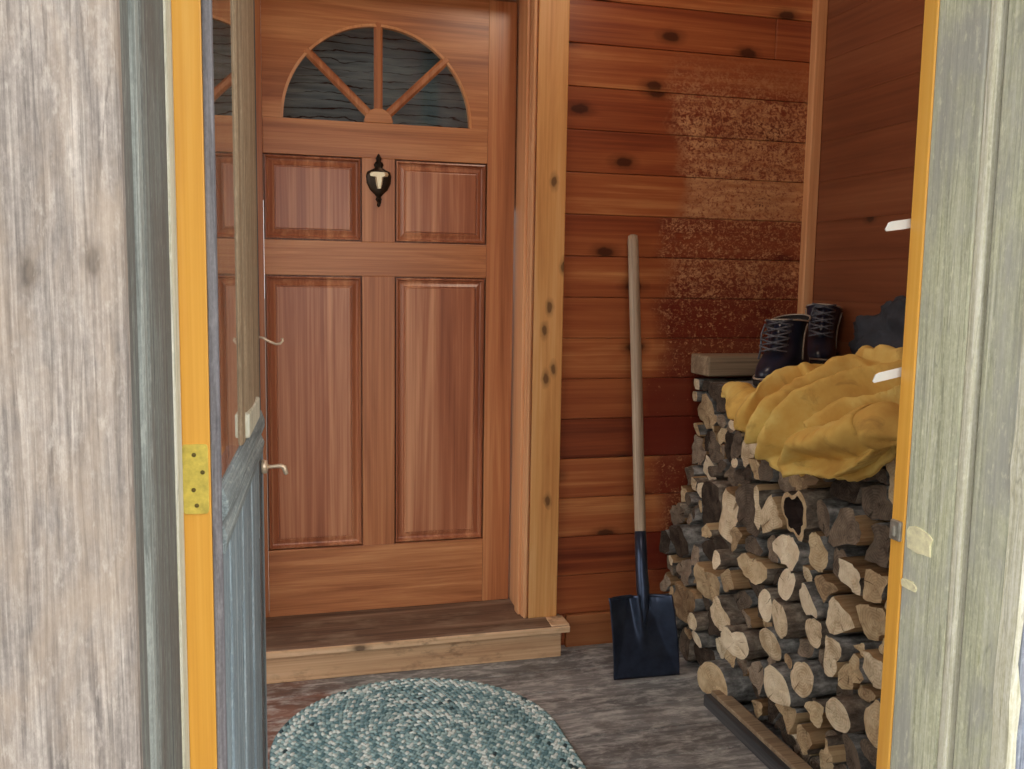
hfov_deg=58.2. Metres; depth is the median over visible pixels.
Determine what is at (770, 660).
log
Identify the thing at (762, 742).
rail
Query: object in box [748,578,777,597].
log
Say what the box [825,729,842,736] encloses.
stick
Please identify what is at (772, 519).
log
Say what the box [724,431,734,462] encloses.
log
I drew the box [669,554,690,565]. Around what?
log
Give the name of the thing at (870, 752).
log
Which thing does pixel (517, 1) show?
trim
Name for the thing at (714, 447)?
log
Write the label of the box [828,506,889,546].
log
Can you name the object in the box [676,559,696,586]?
log
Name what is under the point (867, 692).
log
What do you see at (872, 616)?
log
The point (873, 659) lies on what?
log
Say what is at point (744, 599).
log
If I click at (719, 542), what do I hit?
log
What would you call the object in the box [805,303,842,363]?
boot
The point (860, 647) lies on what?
log
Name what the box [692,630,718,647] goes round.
stick
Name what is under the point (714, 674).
log
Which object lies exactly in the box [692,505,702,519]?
stick
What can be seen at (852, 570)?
log
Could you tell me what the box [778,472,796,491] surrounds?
log
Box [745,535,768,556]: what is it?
log
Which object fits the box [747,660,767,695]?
log
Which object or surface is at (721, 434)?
log
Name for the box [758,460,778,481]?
log
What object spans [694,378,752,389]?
stick
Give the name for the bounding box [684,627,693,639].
stick
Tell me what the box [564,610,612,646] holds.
baseboard
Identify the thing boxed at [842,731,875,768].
log
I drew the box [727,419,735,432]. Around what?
stick
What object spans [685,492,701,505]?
stick
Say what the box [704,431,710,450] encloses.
log
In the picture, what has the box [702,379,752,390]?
stick
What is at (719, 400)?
log
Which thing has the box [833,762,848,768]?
stick
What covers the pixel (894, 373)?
strip
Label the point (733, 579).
log
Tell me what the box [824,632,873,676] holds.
log
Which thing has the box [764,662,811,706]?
log
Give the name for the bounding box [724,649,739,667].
log
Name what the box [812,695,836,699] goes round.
stick
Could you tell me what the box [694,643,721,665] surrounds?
log
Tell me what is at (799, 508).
log
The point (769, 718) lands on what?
log
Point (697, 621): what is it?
stick
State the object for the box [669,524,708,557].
log
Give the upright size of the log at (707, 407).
0.129 m
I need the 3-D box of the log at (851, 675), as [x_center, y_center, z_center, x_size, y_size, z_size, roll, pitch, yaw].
[1.037,0.672,2.217,0.525,0.098,0.082,-1,7,-15]
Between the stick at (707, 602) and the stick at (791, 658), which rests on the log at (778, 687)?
the stick at (791, 658)
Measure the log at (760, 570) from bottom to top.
0.068 m
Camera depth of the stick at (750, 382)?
2.80 m
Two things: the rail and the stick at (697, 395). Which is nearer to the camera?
the rail
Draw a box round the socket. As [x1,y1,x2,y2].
[634,531,648,625]
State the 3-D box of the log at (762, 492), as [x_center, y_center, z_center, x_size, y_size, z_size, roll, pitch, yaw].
[0.925,0.339,2.620,0.517,0.133,0.029,-1,7,-15]
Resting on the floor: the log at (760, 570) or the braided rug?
the braided rug
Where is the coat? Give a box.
[721,344,902,481]
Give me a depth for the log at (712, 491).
2.94 m
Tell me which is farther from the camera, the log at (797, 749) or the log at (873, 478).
the log at (797, 749)
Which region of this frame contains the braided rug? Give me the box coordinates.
[270,677,586,768]
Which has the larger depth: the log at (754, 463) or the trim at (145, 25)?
the log at (754, 463)
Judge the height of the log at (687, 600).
0.131 m
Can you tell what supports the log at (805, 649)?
on the stick at (791, 658)
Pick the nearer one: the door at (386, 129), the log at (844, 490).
the log at (844, 490)
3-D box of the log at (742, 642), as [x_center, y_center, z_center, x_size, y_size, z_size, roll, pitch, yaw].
[0.891,0.735,2.702,0.547,0.091,0.131,-1,7,-15]
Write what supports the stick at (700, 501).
on the stick at (697, 515)
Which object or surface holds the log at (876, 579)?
on the log at (872, 616)
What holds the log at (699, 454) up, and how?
on the log at (691, 471)
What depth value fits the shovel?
2.94 m
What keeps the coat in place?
on the log
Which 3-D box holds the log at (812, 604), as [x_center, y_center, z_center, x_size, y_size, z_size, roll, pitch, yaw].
[0.993,0.536,2.356,0.557,0.094,0.116,-1,7,-15]
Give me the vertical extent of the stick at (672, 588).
0.048 m
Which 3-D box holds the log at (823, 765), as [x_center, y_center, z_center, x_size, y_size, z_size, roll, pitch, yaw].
[1.023,0.955,2.371,0.501,0.086,0.074,-1,7,-15]
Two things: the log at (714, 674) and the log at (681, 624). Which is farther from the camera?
the log at (681, 624)
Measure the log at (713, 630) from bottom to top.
0.112 m
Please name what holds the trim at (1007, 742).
attached to the wall
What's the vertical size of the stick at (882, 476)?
0.037 m
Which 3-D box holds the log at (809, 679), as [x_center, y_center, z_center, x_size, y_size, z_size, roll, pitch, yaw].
[0.980,0.738,2.385,0.532,0.091,0.093,-1,7,-15]
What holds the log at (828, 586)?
on the log at (812, 604)
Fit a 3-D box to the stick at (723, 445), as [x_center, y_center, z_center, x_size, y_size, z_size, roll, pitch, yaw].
[0.869,0.209,3.012,0.407,0.042,0.040,-1,7,-15]
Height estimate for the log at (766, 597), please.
0.089 m
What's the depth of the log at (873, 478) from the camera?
2.13 m
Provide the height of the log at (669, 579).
0.074 m
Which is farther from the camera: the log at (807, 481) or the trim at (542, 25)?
the trim at (542, 25)
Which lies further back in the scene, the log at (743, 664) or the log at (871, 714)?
the log at (743, 664)
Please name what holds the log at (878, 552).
on the log at (876, 579)
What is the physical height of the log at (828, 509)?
0.096 m
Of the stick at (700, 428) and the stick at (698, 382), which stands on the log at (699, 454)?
the stick at (700, 428)
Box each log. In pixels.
[659,529,676,553]
[660,572,680,591]
[667,554,676,574]
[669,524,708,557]
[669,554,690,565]
[670,502,693,524]
[673,581,706,623]
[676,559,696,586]
[676,616,687,629]
[679,626,696,660]
[681,485,696,501]
[685,464,706,485]
[691,476,708,490]
[691,543,709,565]
[692,434,708,464]
[694,561,737,601]
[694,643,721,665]
[697,393,725,429]
[697,482,703,497]
[697,659,757,702]
[701,479,731,539]
[701,522,720,537]
[702,535,730,560]
[703,454,727,479]
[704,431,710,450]
[708,381,730,400]
[708,431,726,463]
[708,605,721,636]
[710,594,745,630]
[711,414,722,431]
[715,384,725,412]
[715,637,725,658]
[717,428,726,444]
[719,486,742,542]
[721,567,751,591]
[721,624,768,659]
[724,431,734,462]
[724,465,744,477]
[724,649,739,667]
[728,472,740,485]
[730,431,744,459]
[730,525,751,551]
[733,589,757,618]
[735,482,793,537]
[737,552,787,584]
[737,657,768,675]
[741,440,754,467]
[742,608,764,628]
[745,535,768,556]
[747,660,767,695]
[748,458,760,479]
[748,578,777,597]
[749,443,756,454]
[751,698,767,721]
[754,484,785,530]
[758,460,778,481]
[758,587,780,622]
[759,626,807,660]
[760,493,789,533]
[762,620,773,627]
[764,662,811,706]
[767,533,786,562]
[767,656,781,665]
[767,698,781,723]
[767,714,779,729]
[772,533,809,571]
[772,598,813,638]
[775,703,810,734]
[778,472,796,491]
[778,568,806,600]
[781,488,835,542]
[789,474,831,490]
[790,659,837,697]
[794,739,818,764]
[797,722,833,754]
[798,638,819,657]
[799,581,828,618]
[803,565,832,581]
[804,698,831,727]
[805,617,829,648]
[808,531,835,572]
[814,573,854,602]
[817,498,861,537]
[819,749,845,768]
[823,734,845,762]
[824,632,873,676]
[825,694,871,732]
[826,594,869,634]
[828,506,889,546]
[830,479,883,503]
[832,545,869,579]
[836,684,857,695]
[838,556,881,595]
[838,652,870,689]
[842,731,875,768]
[853,641,881,656]
[856,602,885,640]
[858,683,880,702]
[860,738,876,767]
[861,466,885,481]
[861,484,892,520]
[862,648,882,688]
[863,567,888,602]
[864,522,890,567]
[864,698,880,747]
[879,638,883,654]
[886,457,895,503]
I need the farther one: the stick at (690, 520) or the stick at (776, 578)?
the stick at (690, 520)
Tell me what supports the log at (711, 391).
on the log at (707, 407)
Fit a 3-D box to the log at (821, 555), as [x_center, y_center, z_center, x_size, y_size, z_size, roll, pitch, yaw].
[0.997,0.415,2.355,0.506,0.108,0.074,-1,7,-15]
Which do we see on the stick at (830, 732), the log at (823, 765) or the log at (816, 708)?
the log at (816, 708)
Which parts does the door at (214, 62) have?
hinge plate, pane, rail, sill moulding, latch handle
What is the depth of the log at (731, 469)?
2.92 m
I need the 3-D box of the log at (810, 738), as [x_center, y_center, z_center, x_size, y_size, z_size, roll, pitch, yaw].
[0.992,0.907,2.407,0.524,0.082,0.067,-1,7,-15]
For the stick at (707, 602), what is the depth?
2.92 m
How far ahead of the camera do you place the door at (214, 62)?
1.07 m
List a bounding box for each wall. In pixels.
[0,0,142,768]
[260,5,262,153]
[556,0,812,644]
[812,0,924,355]
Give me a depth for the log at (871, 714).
2.06 m
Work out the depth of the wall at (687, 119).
3.11 m
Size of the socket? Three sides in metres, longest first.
0.300 x 0.050 x 0.042 m
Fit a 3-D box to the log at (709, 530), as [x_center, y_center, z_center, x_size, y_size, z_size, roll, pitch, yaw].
[0.848,0.458,2.962,0.500,0.048,0.060,-1,7,-15]
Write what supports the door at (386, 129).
in the wall at (687, 119)
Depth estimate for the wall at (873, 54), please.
2.94 m
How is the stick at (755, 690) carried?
on the log at (760, 706)
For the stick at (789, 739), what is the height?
0.040 m
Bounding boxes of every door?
[171,0,287,768]
[255,0,516,616]
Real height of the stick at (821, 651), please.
0.054 m
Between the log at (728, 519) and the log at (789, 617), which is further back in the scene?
the log at (728, 519)
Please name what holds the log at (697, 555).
on the log
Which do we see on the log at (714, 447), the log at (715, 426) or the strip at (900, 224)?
the log at (715, 426)
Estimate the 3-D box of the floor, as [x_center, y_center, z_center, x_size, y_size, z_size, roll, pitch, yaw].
[-0.128,1.059,2.005,3.062,0.060,2.313,-1,7,-15]
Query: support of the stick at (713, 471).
on the log at (712, 491)
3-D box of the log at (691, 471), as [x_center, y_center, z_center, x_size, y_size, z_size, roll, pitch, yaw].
[0.806,0.309,3.212,0.419,0.076,0.079,-1,7,-15]
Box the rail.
[704,690,812,768]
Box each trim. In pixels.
[119,0,189,768]
[497,0,519,2]
[508,0,569,617]
[797,0,827,313]
[876,0,1023,768]
[989,304,1023,768]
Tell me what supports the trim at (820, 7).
attached to the wall at (687, 119)
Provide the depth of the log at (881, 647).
2.06 m
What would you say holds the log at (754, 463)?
on the log at (744, 494)
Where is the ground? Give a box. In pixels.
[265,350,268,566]
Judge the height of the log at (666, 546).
0.085 m
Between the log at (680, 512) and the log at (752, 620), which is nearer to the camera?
the log at (752, 620)
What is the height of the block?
0.067 m
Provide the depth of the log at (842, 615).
2.18 m
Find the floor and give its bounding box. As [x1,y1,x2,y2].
[267,638,793,768]
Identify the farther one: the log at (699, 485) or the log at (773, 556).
the log at (699, 485)
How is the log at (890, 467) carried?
on the stick
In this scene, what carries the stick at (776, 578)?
on the log at (766, 597)
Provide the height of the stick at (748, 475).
0.046 m
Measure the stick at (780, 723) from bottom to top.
0.047 m
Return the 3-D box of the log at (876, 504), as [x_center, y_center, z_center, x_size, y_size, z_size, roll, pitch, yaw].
[1.056,0.267,2.163,0.480,0.088,0.123,-1,7,-15]
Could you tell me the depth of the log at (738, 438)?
2.80 m
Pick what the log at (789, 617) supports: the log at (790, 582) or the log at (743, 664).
the log at (790, 582)
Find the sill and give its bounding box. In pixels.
[266,597,569,683]
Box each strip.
[872,367,901,382]
[885,219,910,230]
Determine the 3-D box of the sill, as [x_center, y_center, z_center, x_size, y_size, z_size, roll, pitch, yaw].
[-0.533,0.842,3.025,1.420,0.130,0.311,-1,7,-15]
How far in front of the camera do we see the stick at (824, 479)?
2.29 m
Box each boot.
[753,314,810,386]
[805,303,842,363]
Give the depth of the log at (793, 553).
2.37 m
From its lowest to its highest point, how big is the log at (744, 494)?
0.145 m
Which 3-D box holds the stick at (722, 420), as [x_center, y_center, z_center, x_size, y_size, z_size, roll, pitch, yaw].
[0.873,0.114,2.996,0.433,0.046,0.047,-1,7,-15]
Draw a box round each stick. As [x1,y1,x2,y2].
[669,585,675,595]
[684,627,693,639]
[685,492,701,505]
[687,513,702,524]
[687,611,708,630]
[692,391,707,401]
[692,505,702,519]
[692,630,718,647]
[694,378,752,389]
[694,422,712,435]
[699,500,702,512]
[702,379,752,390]
[702,595,712,610]
[708,466,724,476]
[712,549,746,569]
[717,414,729,428]
[718,459,730,472]
[721,444,725,456]
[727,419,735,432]
[728,420,737,430]
[731,458,744,467]
[733,469,770,484]
[734,381,756,387]
[743,466,759,480]
[752,684,767,698]
[773,568,785,584]
[776,715,786,730]
[781,731,795,747]
[784,652,818,668]
[809,756,820,768]
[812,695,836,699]
[818,649,824,669]
[822,478,834,481]
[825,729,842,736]
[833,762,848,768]
[876,468,889,484]
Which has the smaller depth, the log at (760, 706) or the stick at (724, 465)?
the log at (760, 706)
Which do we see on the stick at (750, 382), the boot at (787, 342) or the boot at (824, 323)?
the boot at (787, 342)
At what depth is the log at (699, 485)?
3.06 m
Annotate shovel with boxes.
[609,234,679,679]
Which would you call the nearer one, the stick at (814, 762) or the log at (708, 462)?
the stick at (814, 762)
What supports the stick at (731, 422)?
on the log at (738, 438)
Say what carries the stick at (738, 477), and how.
on the log at (728, 519)
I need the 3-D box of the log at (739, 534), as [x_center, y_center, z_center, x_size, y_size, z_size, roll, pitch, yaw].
[0.896,0.450,2.749,0.517,0.080,0.064,-1,7,-15]
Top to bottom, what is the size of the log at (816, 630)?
0.073 m
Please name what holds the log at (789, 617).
on the log at (776, 647)
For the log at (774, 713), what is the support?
on the stick at (789, 739)
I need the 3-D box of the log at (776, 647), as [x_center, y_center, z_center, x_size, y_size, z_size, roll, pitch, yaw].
[0.941,0.694,2.540,0.535,0.089,0.092,-1,7,-15]
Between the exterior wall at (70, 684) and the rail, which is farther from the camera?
the rail
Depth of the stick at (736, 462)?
2.75 m
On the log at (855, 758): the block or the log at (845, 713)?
the log at (845, 713)
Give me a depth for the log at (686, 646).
3.05 m
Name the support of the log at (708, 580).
on the log at (713, 630)
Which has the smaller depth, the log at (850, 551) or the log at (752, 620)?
the log at (850, 551)
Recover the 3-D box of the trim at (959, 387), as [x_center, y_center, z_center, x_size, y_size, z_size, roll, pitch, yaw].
[0.600,-0.161,1.152,0.100,2.620,0.204,-1,7,-15]
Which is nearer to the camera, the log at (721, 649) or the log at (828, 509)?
the log at (828, 509)
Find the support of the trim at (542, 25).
attached to the wall at (687, 119)
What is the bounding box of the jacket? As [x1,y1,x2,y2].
[848,295,905,353]
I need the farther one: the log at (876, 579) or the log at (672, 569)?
the log at (672, 569)
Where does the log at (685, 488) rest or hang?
on the log at (680, 512)
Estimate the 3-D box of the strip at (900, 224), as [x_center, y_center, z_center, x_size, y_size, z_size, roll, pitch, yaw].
[0.536,-0.219,1.242,0.070,0.026,0.012,-1,7,-15]
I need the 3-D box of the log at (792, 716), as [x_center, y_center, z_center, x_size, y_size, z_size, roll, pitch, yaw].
[0.960,0.873,2.491,0.509,0.079,0.114,-1,7,-15]
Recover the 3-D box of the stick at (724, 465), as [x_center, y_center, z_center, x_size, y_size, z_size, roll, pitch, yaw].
[0.874,0.259,2.999,0.427,0.046,0.044,-1,7,-15]
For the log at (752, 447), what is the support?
on the log at (754, 463)
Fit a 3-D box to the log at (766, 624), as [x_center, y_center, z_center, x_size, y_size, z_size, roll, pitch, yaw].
[0.938,0.664,2.637,0.475,0.064,0.064,-1,7,-15]
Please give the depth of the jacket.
2.63 m
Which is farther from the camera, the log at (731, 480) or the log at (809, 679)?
the log at (731, 480)
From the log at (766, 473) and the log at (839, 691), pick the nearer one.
the log at (839, 691)
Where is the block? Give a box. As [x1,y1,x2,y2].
[691,353,762,376]
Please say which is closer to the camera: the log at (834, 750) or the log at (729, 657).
the log at (834, 750)
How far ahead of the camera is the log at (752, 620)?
2.63 m
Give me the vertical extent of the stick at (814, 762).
0.047 m
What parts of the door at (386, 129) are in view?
panel, panel, panel, rail, rail, rail, glass, panel, panel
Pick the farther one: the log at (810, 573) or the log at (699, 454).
the log at (699, 454)
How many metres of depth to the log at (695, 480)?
3.10 m
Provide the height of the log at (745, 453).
0.081 m
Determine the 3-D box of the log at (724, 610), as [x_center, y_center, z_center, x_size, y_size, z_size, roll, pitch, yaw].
[0.869,0.683,2.814,0.529,0.107,0.111,-1,7,-15]

